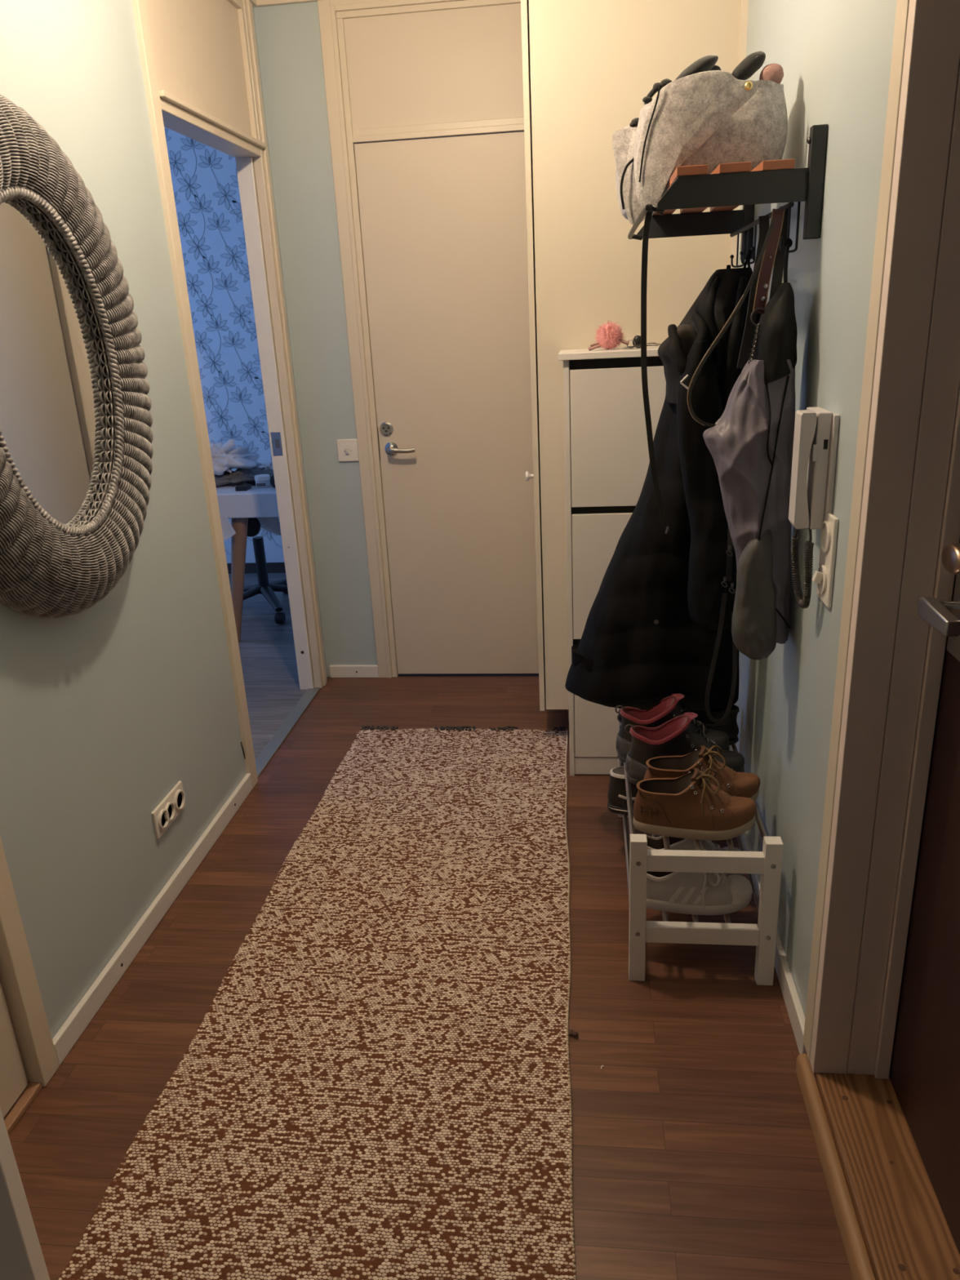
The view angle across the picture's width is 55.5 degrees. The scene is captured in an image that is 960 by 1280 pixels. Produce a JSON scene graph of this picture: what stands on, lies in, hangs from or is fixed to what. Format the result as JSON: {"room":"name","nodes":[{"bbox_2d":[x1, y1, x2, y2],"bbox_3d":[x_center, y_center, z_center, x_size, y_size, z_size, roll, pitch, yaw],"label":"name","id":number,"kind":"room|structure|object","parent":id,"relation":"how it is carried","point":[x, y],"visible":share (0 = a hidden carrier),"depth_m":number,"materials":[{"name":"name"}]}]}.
{"room":"entrance hallway","nodes":[
{"label":"entrance hallway","id":0,"kind":"room"},
{"bbox_2d":[0,0,327,1038],"bbox_3d":[-1.032,-0.199,1.289,0.075,2.530,4.922,0,20,7],"label":"wall","id":1,"kind":"structure","parent":0,"point":[105,707],"depth_m":2.22,"materials":[{"name":"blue paint"}]},
{"bbox_2d":[0,982,27,1118],"bbox_3d":[-1.034,0.092,1.154,0.037,2.028,0.812,0,20,7],"label":"door","id":2,"kind":"structure","parent":1,"relation":"in","point":[13,1080],"depth_m":1.81,"materials":[{"name":"laminate"}]},
{"bbox_2d":[0,1107,49,1279],"bbox_3d":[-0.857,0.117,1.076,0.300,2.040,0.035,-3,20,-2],"label":"door","id":3,"kind":"structure","parent":1,"relation":"in","point":[21,1256],"depth_m":1.34,"materials":[{"name":"white paint"}]},
{"bbox_2d":[0,836,58,1086],"bbox_3d":[-1.004,-0.069,1.560,0.115,2.100,0.077,0,20,7],"label":"door frame","id":4,"kind":"structure","parent":1,"relation":"attached to","point":[18,979],"depth_m":1.83,"materials":[{"name":"beige paint"}]},
{"bbox_2d":[0,94,153,617],"bbox_3d":[-0.879,-0.546,1.856,0.096,1.020,0.852,0,20,7],"label":"mirror","id":5,"kind":"object","parent":1,"relation":"attached to","point":[77,436],"visible":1,"depth_m":1.89,"materials":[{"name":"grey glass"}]},
{"bbox_2d":[52,773,253,1065],"bbox_3d":[-0.836,0.676,2.496,0.016,0.058,1.208,0,20,7],"label":"baseboard","id":6,"kind":"structure","parent":1,"relation":"attached to","point":[67,1036],"depth_m":2.31,"materials":[{"name":"white paint"}]},
{"bbox_2d":[151,780,186,839],"bbox_3d":[-0.840,0.459,2.478,0.016,0.080,0.177,0,20,7],"label":"socket","id":7,"kind":"object","parent":1,"relation":"attached to","point":[174,802],"visible":1,"depth_m":2.46,"materials":[{"name":"white plastic"}]},
{"bbox_2d":[146,0,258,139],"bbox_3d":[-0.847,-1.805,2.740,0.044,0.434,0.814,0,20,7],"label":"panel","id":8,"kind":"object","parent":1,"relation":"attached to","point":[200,47],"visible":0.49,"depth_m":2.80,"materials":[{"name":"laminate"}]},
{"bbox_2d":[132,0,327,787],"bbox_3d":[-0.812,-0.836,3.096,0.108,2.500,0.942,0,20,7],"label":"door frame","id":9,"kind":"structure","parent":1,"relation":"attached to","point":[140,6],"depth_m":3.25,"materials":[{"name":"beige paint"}]},
{"bbox_2d":[249,0,256,5],"bbox_3d":[-0.899,-1.829,2.114,0.018,0.025,2.214,0,20,7],"label":"trim","id":10,"kind":"structure","parent":1,"relation":"attached to","point":[253,2],"depth_m":3.13,"materials":[{"name":"beige paint"}]},
{"bbox_2d":[164,126,284,563],"bbox_3d":[-2.240,-1.626,5.478,3.288,2.530,0.102,0,20,7],"label":"wall","id":11,"kind":"structure","parent":0,"point":[204,178],"depth_m":5.22,"materials":[{"name":"paper"}]},
{"bbox_2d":[226,562,285,573],"bbox_3d":[-2.188,-0.447,5.838,3.288,0.065,0.014,0,20,7],"label":"baseboard","id":12,"kind":"structure","parent":11,"relation":"attached to","point":[250,567],"depth_m":5.73,"materials":[{"name":"wood"}]},
{"bbox_2d":[228,573,306,759],"bbox_3d":[-2.373,0.242,4.094,3.320,0.050,3.780,0,20,7],"label":"floor","id":13,"kind":"structure","parent":0,"point":[267,650],"depth_m":4.19,"materials":[{"name":"grey laminate"}]},
{"bbox_2d":[215,483,279,641],"bbox_3d":[-1.250,-0.418,4.619,1.038,0.746,0.590,0,20,7],"label":"desk","id":14,"kind":"object","parent":13,"relation":"on","point":[255,502],"visible":0.12,"depth_m":4.27,"materials":[{"name":"white paint"}]},
{"bbox_2d":[220,515,235,540],"bbox_3d":[-1.258,-0.480,4.268,0.251,0.200,0.022,0,20,7],"label":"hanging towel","id":15,"kind":"object","parent":14,"relation":"hanging from","point":[228,531],"visible":0.13,"depth_m":4.24,"materials":[{"name":"white fabric"}]},
{"bbox_2d":[235,484,251,491],"bbox_3d":[-1.112,-0.716,4.292,0.052,0.020,0.070,0,20,7],"label":"phone case","id":16,"kind":"object","parent":14,"relation":"on","point":[242,487],"visible":1,"depth_m":4.26,"materials":[{"name":"black plastic"}]},
{"bbox_2d":[213,466,273,486],"bbox_3d":[-1.176,-0.816,4.492,0.614,0.076,0.316,-4,20,-4],"label":"sweater","id":17,"kind":"object","parent":14,"relation":"on","point":[241,476],"visible":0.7,"depth_m":4.41,"materials":[{"name":"grey fabric"}]},
{"bbox_2d":[209,438,262,475],"bbox_3d":[-1.333,-0.901,4.469,0.513,0.155,0.324,0,20,7],"label":"shirt","id":18,"kind":"object","parent":17,"relation":"on","point":[225,457],"visible":0.44,"depth_m":4.41,"materials":[{"name":"white fabric"}]},
{"bbox_2d":[254,474,270,488],"bbox_3d":[-1.033,-0.755,4.338,0.072,0.055,0.072,0,20,7],"label":"jar","id":19,"kind":"object","parent":14,"relation":"on","point":[262,481],"visible":1,"depth_m":4.31,"materials":[{"name":"white plastic"}]},
{"bbox_2d":[256,483,266,486],"bbox_3d":[-1.033,-0.733,4.309,0.045,0.014,0.002,0,20,7],"label":"print","id":20,"kind":"object","parent":19,"relation":"attached to","point":[257,484],"depth_m":4.31},
{"bbox_2d":[257,461,273,470],"bbox_3d":[-0.982,-0.861,4.571,0.323,0.093,0.268,-10,21,-20],"label":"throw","id":21,"kind":"object","parent":14,"relation":"on","point":[268,465],"visible":0.09,"depth_m":4.56,"materials":[{"name":"white fabric"}]},
{"bbox_2d":[270,475,275,488],"bbox_3d":[-0.941,-0.754,4.302,0.066,0.066,0.099,0,20,7],"label":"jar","id":22,"kind":"object","parent":14,"relation":"on","point":[272,479],"visible":0.24,"depth_m":4.26,"materials":[{"name":"white plastic"}]},
{"bbox_2d":[230,517,288,623],"bbox_3d":[-1.070,-0.461,4.898,0.827,0.615,0.659,0,20,7],"label":"office chair","id":23,"kind":"object","parent":13,"relation":"on","point":[265,588],"visible":0.32,"depth_m":4.88,"materials":[{"name":"black plastic"}]},
{"bbox_2d":[253,1,377,676],"bbox_3d":[0.152,-1.053,3.529,1.912,2.530,0.100,0,20,7],"label":"wall","id":24,"kind":"structure","parent":0,"point":[289,36],"depth_m":3.49,"materials":[{"name":"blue paint"}]},
{"bbox_2d":[252,0,317,7],"bbox_3d":[-0.307,-2.209,3.102,0.967,0.025,0.018,0,20,7],"label":"trim","id":25,"kind":"structure","parent":24,"relation":"attached to","point":[259,2],"depth_m":3.15,"materials":[{"name":"beige paint"}]},
{"bbox_2d":[336,439,359,462],"bbox_3d":[-0.529,-0.757,3.651,0.086,0.088,0.020,0,20,7],"label":"light switch","id":26,"kind":"object","parent":24,"relation":"attached to","point":[347,449],"visible":1,"depth_m":3.65,"materials":[{"name":"white plastic"}]},
{"bbox_2d":[328,664,378,677],"bbox_3d":[-0.548,0.137,3.977,0.216,0.056,0.016,0,20,7],"label":"baseboard","id":27,"kind":"structure","parent":24,"relation":"attached to","point":[365,670],"depth_m":3.97,"materials":[{"name":"white paint"}]},
{"bbox_2d":[317,0,524,678],"bbox_3d":[-0.061,-1.030,3.531,0.876,2.505,0.079,0,20,7],"label":"door frame","id":28,"kind":"structure","parent":24,"relation":"attached to","point":[331,28],"depth_m":3.36,"materials":[{"name":"beige paint"}]},
{"bbox_2d":[343,3,524,129],"bbox_3d":[-0.135,-2.035,3.182,0.785,0.422,0.049,0,20,7],"label":"panel","id":29,"kind":"object","parent":24,"relation":"attached to","point":[461,64],"visible":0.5,"depth_m":3.17,"materials":[{"name":"laminate"}]},
{"bbox_2d":[354,131,538,674],"bbox_3d":[-0.061,-0.816,3.571,0.695,2.051,0.100,0,20,7],"label":"door","id":30,"kind":"structure","parent":24,"relation":"in","point":[443,220],"depth_m":3.54,"materials":[{"name":"laminate"}]},
{"bbox_2d":[8,675,853,1279],"bbox_3d":[-0.141,1.009,1.622,1.597,0.050,4.922,0,20,7],"label":"floor","id":31,"kind":"structure","parent":0,"point":[695,1155],"depth_m":1.91,"materials":[{"name":"brown wood"}]},
{"bbox_2d":[3,1081,42,1135],"bbox_3d":[-1.004,1.058,1.507,0.110,0.014,0.827,0,20,7],"label":"threshold","id":32,"kind":"object","parent":31,"relation":"on","point":[31,1091],"visible":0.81,"depth_m":1.83,"materials":[{"name":"brown wood"}]},
{"bbox_2d":[255,687,320,777],"bbox_3d":[-0.747,0.341,3.503,0.051,0.006,0.840,0,20,7],"label":"threshold","id":33,"kind":"object","parent":31,"relation":"on","point":[261,762],"visible":0.76,"depth_m":3.48,"materials":[{"name":"grey metal"}]},
{"bbox_2d":[58,725,577,1279],"bbox_3d":[-0.207,0.822,2.055,0.900,0.016,2.972,0,20,7],"label":"runner rug","id":34,"kind":"object","parent":31,"relation":"on","point":[375,1083],"visible":1,"depth_m":1.90,"materials":[{"name":"brown carpet"}]},
{"bbox_2d":[397,673,538,676],"bbox_3d":[-0.011,0.148,3.981,0.720,0.022,0.100,0,20,7],"label":"threshold","id":35,"kind":"object","parent":31,"relation":"on","point":[416,674],"visible":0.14,"depth_m":3.95,"materials":[{"name":"brown wood"}]},
{"bbox_2d":[568,1028,578,1036],"bbox_3d":[0.199,0.840,1.951,0.024,0.009,0.014,13,25,38],"label":"crumb","id":36,"kind":"object","parent":31,"relation":"on","point":[570,1031],"visible":1,"depth_m":1.95,"materials":[{"name":"brown"}]},
{"bbox_2d":[558,345,666,775],"bbox_3d":[0.520,-0.220,2.898,0.510,1.349,0.250,0,20,7],"label":"cabinet","id":37,"kind":"object","parent":31,"relation":"on","point":[607,460],"visible":0.42,"depth_m":2.70,"materials":[{"name":"white laminate"}]},
{"bbox_2d":[587,317,635,351],"bbox_3d":[0.376,-0.891,2.655,0.106,0.091,0.110,-16,23,-32],"label":"pompom keyring","id":38,"kind":"object","parent":37,"relation":"on","point":[609,335],"visible":0.99,"depth_m":2.65,"materials":[{"name":"pink fur"}]},
{"bbox_2d":[622,335,661,348],"bbox_3d":[0.481,-0.866,2.650,0.131,0.036,0.071,0,20,7],"label":"bunch","id":39,"kind":"object","parent":37,"relation":"on","point":[637,339],"visible":0.76,"depth_m":2.67,"materials":[{"name":"silver metal"}]},
{"bbox_2d":[520,0,741,721],"bbox_3d":[0.480,-0.903,3.097,0.640,2.505,0.570,0,20,7],"label":"wardrobe","id":40,"kind":"object","parent":31,"relation":"on","point":[589,66],"visible":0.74,"depth_m":2.69,"materials":[{"name":"laminate"}]},
{"bbox_2d":[617,708,783,985],"bbox_3d":[0.536,0.483,2.380,0.322,0.370,0.759,0,20,7],"label":"shoe rack","id":41,"kind":"object","parent":31,"relation":"on","point":[767,862],"visible":0.56,"depth_m":2.03,"materials":[{"name":"white paint"}]},
{"bbox_2d":[617,709,622,723],"bbox_3d":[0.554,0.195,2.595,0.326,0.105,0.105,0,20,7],"label":"tab","id":42,"kind":"object","parent":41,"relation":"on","point":[619,717],"visible":0.02,"depth_m":2.61,"materials":[{"name":"grey fabric"}]},
{"bbox_2d":[607,765,638,815],"bbox_3d":[0.491,0.416,2.523,0.280,0.124,0.108,-1,20,6],"label":"shoe","id":43,"kind":"object","parent":41,"relation":"on","point":[616,796],"visible":0.27,"depth_m":2.51,"materials":[{"name":"black leather"}]},
{"bbox_2d":[614,693,728,762],"bbox_3d":[0.502,0.230,2.388,0.299,0.182,0.113,-1,20,5],"label":"shoe","id":44,"kind":"object","parent":41,"relation":"on","point":[670,707],"visible":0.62,"depth_m":2.37,"materials":[{"name":"black leather"}]},
{"bbox_2d":[615,732,631,757],"bbox_3d":[0.413,0.274,2.410,0.107,0.054,0.095,-1,20,5],"label":"heels","id":45,"kind":"structure","parent":44,"relation":"on","point":[624,745],"depth_m":2.39,"materials":[{"name":"grey rubber"}]},
{"bbox_2d":[618,704,739,745],"bbox_3d":[0.542,0.231,2.495,0.326,0.105,0.105,0,20,7],"label":"shoe","id":46,"kind":"object","parent":41,"relation":"on","point":[730,726],"visible":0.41,"depth_m":2.45,"materials":[{"name":"black leather"}]},
{"bbox_2d":[624,712,744,784],"bbox_3d":[0.510,0.270,2.275,0.299,0.182,0.113,-1,20,6],"label":"shoe","id":47,"kind":"object","parent":41,"relation":"on","point":[677,736],"visible":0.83,"depth_m":2.25,"materials":[{"name":"black leather"}]},
{"bbox_2d":[625,752,647,780],"bbox_3d":[0.420,0.313,2.298,0.107,0.054,0.095,-1,20,6],"label":"heels","id":48,"kind":"structure","parent":47,"relation":"on","point":[637,770],"depth_m":2.28,"materials":[{"name":"grey rubber"}]},
{"bbox_2d":[635,833,742,875],"bbox_3d":[0.508,0.524,2.232,0.277,0.113,0.104,0,20,7],"label":"sneaker","id":49,"kind":"object","parent":41,"relation":"on","point":[653,843],"visible":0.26,"depth_m":2.21,"materials":[{"name":"fabric"}]},
{"bbox_2d":[632,768,756,839],"bbox_3d":[0.484,0.360,2.061,0.273,0.154,0.104,0,20,8],"label":"shoe","id":50,"kind":"object","parent":41,"relation":"on","point":[688,806],"visible":1,"depth_m":2.03,"materials":[{"name":"brown leather"}]},
{"bbox_2d":[646,871,752,915],"bbox_3d":[0.489,0.564,2.122,0.277,0.113,0.104,0,20,8],"label":"sneaker","id":51,"kind":"object","parent":41,"relation":"on","point":[680,892],"visible":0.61,"depth_m":2.09,"materials":[{"name":"fabric"}]},
{"bbox_2d":[644,745,759,801],"bbox_3d":[0.524,0.322,2.164,0.273,0.154,0.104,0,20,7],"label":"shoe","id":52,"kind":"object","parent":41,"relation":"on","point":[745,784],"visible":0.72,"depth_m":2.14,"materials":[{"name":"brown leather"}]},
{"bbox_2d":[729,0,897,1016],"bbox_3d":[0.641,-0.212,1.091,0.140,2.530,4.922,0,20,7],"label":"wall","id":53,"kind":"structure","parent":0,"point":[834,56],"depth_m":1.77,"materials":[{"name":"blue paint"}]},
{"bbox_2d":[627,124,828,267],"bbox_3d":[0.515,-0.966,2.072,0.329,0.211,0.778,0,20,7],"label":"shelf","id":54,"kind":"object","parent":53,"relation":"attached to","point":[691,189],"visible":0.79,"depth_m":1.72,"materials":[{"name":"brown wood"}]},
{"bbox_2d":[612,124,656,225],"bbox_3d":[0.470,-1.128,2.209,0.301,0.228,0.230,0,20,7],"label":"bag","id":55,"kind":"object","parent":54,"relation":"on","point":[624,140],"visible":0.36,"depth_m":2.15,"materials":[{"name":"grey fabric"}]},
{"bbox_2d":[629,78,671,127],"bbox_3d":[0.383,-1.202,2.045,0.094,0.091,0.023,0,20,7],"label":"scarf","id":56,"kind":"object","parent":55,"relation":"in","point":[646,100],"visible":0.68,"depth_m":2.04,"materials":[{"name":"fabric"}]},
{"bbox_2d":[640,209,670,533],"bbox_3d":[0.366,-0.541,1.889,0.069,0.655,0.006,0,20,7],"label":"belt","id":57,"kind":"object","parent":54,"relation":"hanging from","point":[648,215],"visible":0.84,"depth_m":1.88,"materials":[{"name":"black leather"}]},
{"bbox_2d":[564,249,760,711],"bbox_3d":[0.442,-0.355,2.288,0.474,1.123,0.343,0,20,7],"label":"coat","id":58,"kind":"object","parent":54,"relation":"hanging from","point":[649,636],"visible":0.81,"depth_m":2.28,"materials":[{"name":"black fabric"}]},
{"bbox_2d":[657,267,760,411],"bbox_3d":[0.545,-0.695,2.166,0.237,0.342,0.279,0,20,7],"label":"hood","id":59,"kind":"object","parent":58,"relation":"attached to","point":[717,301],"depth_m":2.07,"materials":[{"name":"black fabric"}]},
{"bbox_2d":[704,526,737,723],"bbox_3d":[0.579,-0.044,2.175,0.073,0.519,0.040,0,20,7],"label":"leash","id":60,"kind":"object","parent":58,"relation":"hanging from","point":[730,544],"visible":0.94,"depth_m":2.19,"materials":[{"name":"leather"}]},
{"bbox_2d":[633,70,787,216],"bbox_3d":[0.482,-1.030,1.923,0.316,0.253,0.232,0,20,7],"label":"bag","id":61,"kind":"object","parent":54,"relation":"on","point":[712,118],"visible":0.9,"depth_m":1.83,"materials":[{"name":"grey fabric"}]},
{"bbox_2d":[675,55,718,79],"bbox_3d":[0.441,-1.163,1.871,0.091,0.057,0.062,0,20,7],"label":"beanie","id":62,"kind":"object","parent":61,"relation":"on","point":[704,64],"visible":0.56,"depth_m":1.85,"materials":[{"name":"black fabric"}]},
{"bbox_2d":[710,65,720,71],"bbox_3d":[0.477,-1.165,1.878,0.038,0.030,0.026,0,20,7],"label":"glove","id":63,"kind":"object","parent":61,"relation":"in","point":[715,67],"visible":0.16,"depth_m":1.86,"materials":[{"name":"black fabric"}]},
{"bbox_2d":[731,51,765,79],"bbox_3d":[0.545,-1.165,1.858,0.068,0.056,0.044,0,20,7],"label":"mitten","id":64,"kind":"object","parent":61,"relation":"in","point":[750,64],"visible":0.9,"depth_m":1.84,"materials":[{"name":"black fabric"}]},
{"bbox_2d":[759,63,783,84],"bbox_3d":[0.594,-1.147,1.857,0.048,0.045,0.062,0,20,7],"label":"scarf","id":65,"kind":"object","parent":61,"relation":"in","point":[771,72],"visible":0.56,"depth_m":1.83,"materials":[{"name":"pink fabric"}]},
{"bbox_2d":[687,208,785,426],"bbox_3d":[0.501,-0.624,1.798,0.175,0.405,0.042,0,20,7],"label":"leash","id":66,"kind":"object","parent":54,"relation":"hanging from","point":[769,250],"visible":0.97,"depth_m":1.77,"materials":[{"name":"leather"}]},
{"bbox_2d":[702,238,797,659],"bbox_3d":[0.558,-0.370,1.873,0.194,0.834,0.153,0,20,7],"label":"scarf","id":67,"kind":"object","parent":54,"relation":"hanging from","point":[750,446],"visible":0.96,"depth_m":1.84,"materials":[{"name":"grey fabric"}]},
{"bbox_2d":[736,214,769,368],"bbox_3d":[0.562,-0.712,1.881,0.052,0.296,0.004,0,20,7],"label":"strap","id":68,"kind":"object","parent":54,"relation":"hanging from","point":[763,220],"visible":0.75,"depth_m":1.89,"materials":[{"name":"black leather"}]},
{"bbox_2d":[768,206,788,300],"bbox_3d":[0.598,-0.729,1.849,0.040,0.271,0.004,0,20,7],"label":"strap","id":69,"kind":"object","parent":54,"relation":"hanging from","point":[778,268],"visible":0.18,"depth_m":1.84,"materials":[{"name":"black leather"}]},
{"bbox_2d":[729,0,748,268],"bbox_3d":[0.759,-0.806,2.786,0.016,2.505,0.022,0,20,7],"label":"trim","id":70,"kind":"structure","parent":53,"relation":"attached to","point":[744,8],"depth_m":2.48,"materials":[{"name":"beige paint"}]},
{"bbox_2d":[741,831,806,1053],"bbox_3d":[0.739,0.583,2.525,0.015,0.066,1.450,0,20,7],"label":"baseboard","id":71,"kind":"structure","parent":53,"relation":"attached to","point":[793,1006],"depth_m":2.00,"materials":[{"name":"white paint"}]},
{"bbox_2d":[788,406,839,608],"bbox_3d":[0.612,-0.239,1.708,0.062,0.372,0.112,0,20,7],"label":"phone","id":72,"kind":"object","parent":53,"relation":"attached to","point":[816,428],"visible":0.99,"depth_m":1.65,"materials":[{"name":"plastic"}]},
{"bbox_2d":[812,513,839,608],"bbox_3d":[0.627,-0.150,1.673,0.026,0.165,0.086,0,20,7],"label":"switch","id":73,"kind":"object","parent":53,"relation":"attached to","point":[824,576],"visible":0.93,"depth_m":1.66,"materials":[{"name":"white plastic"}]},
{"bbox_2d":[795,1053,875,1279],"bbox_3d":[0.588,1.024,1.337,0.022,0.043,1.057,0,20,7],"label":"trim","id":74,"kind":"structure","parent":53,"relation":"attached to","point":[860,1264],"depth_m":1.58,"materials":[{"name":"brown wood"}]},
{"bbox_2d":[803,0,959,1079],"bbox_3d":[0.667,-0.168,1.441,0.140,2.110,0.088,0,20,7],"label":"door frame","id":75,"kind":"structure","parent":53,"relation":"attached to","point":[910,510],"depth_m":1.43,"materials":[{"name":"grey paint"}]},
{"bbox_2d":[815,1072,959,1279],"bbox_3d":[0.689,1.027,1.300,0.184,0.053,1.007,0,20,7],"label":"door sill","id":76,"kind":"structure","parent":53,"relation":"attached to","point":[906,1233],"depth_m":1.54,"materials":[{"name":"brown wood"}]},
{"bbox_2d":[888,539,959,1254],"bbox_3d":[0.673,0.013,0.985,0.128,2.085,1.020,0,20,7],"label":"door","id":77,"kind":"structure","parent":53,"relation":"in","point":[924,1074],"depth_m":1.49,"materials":[{"name":"wood"}]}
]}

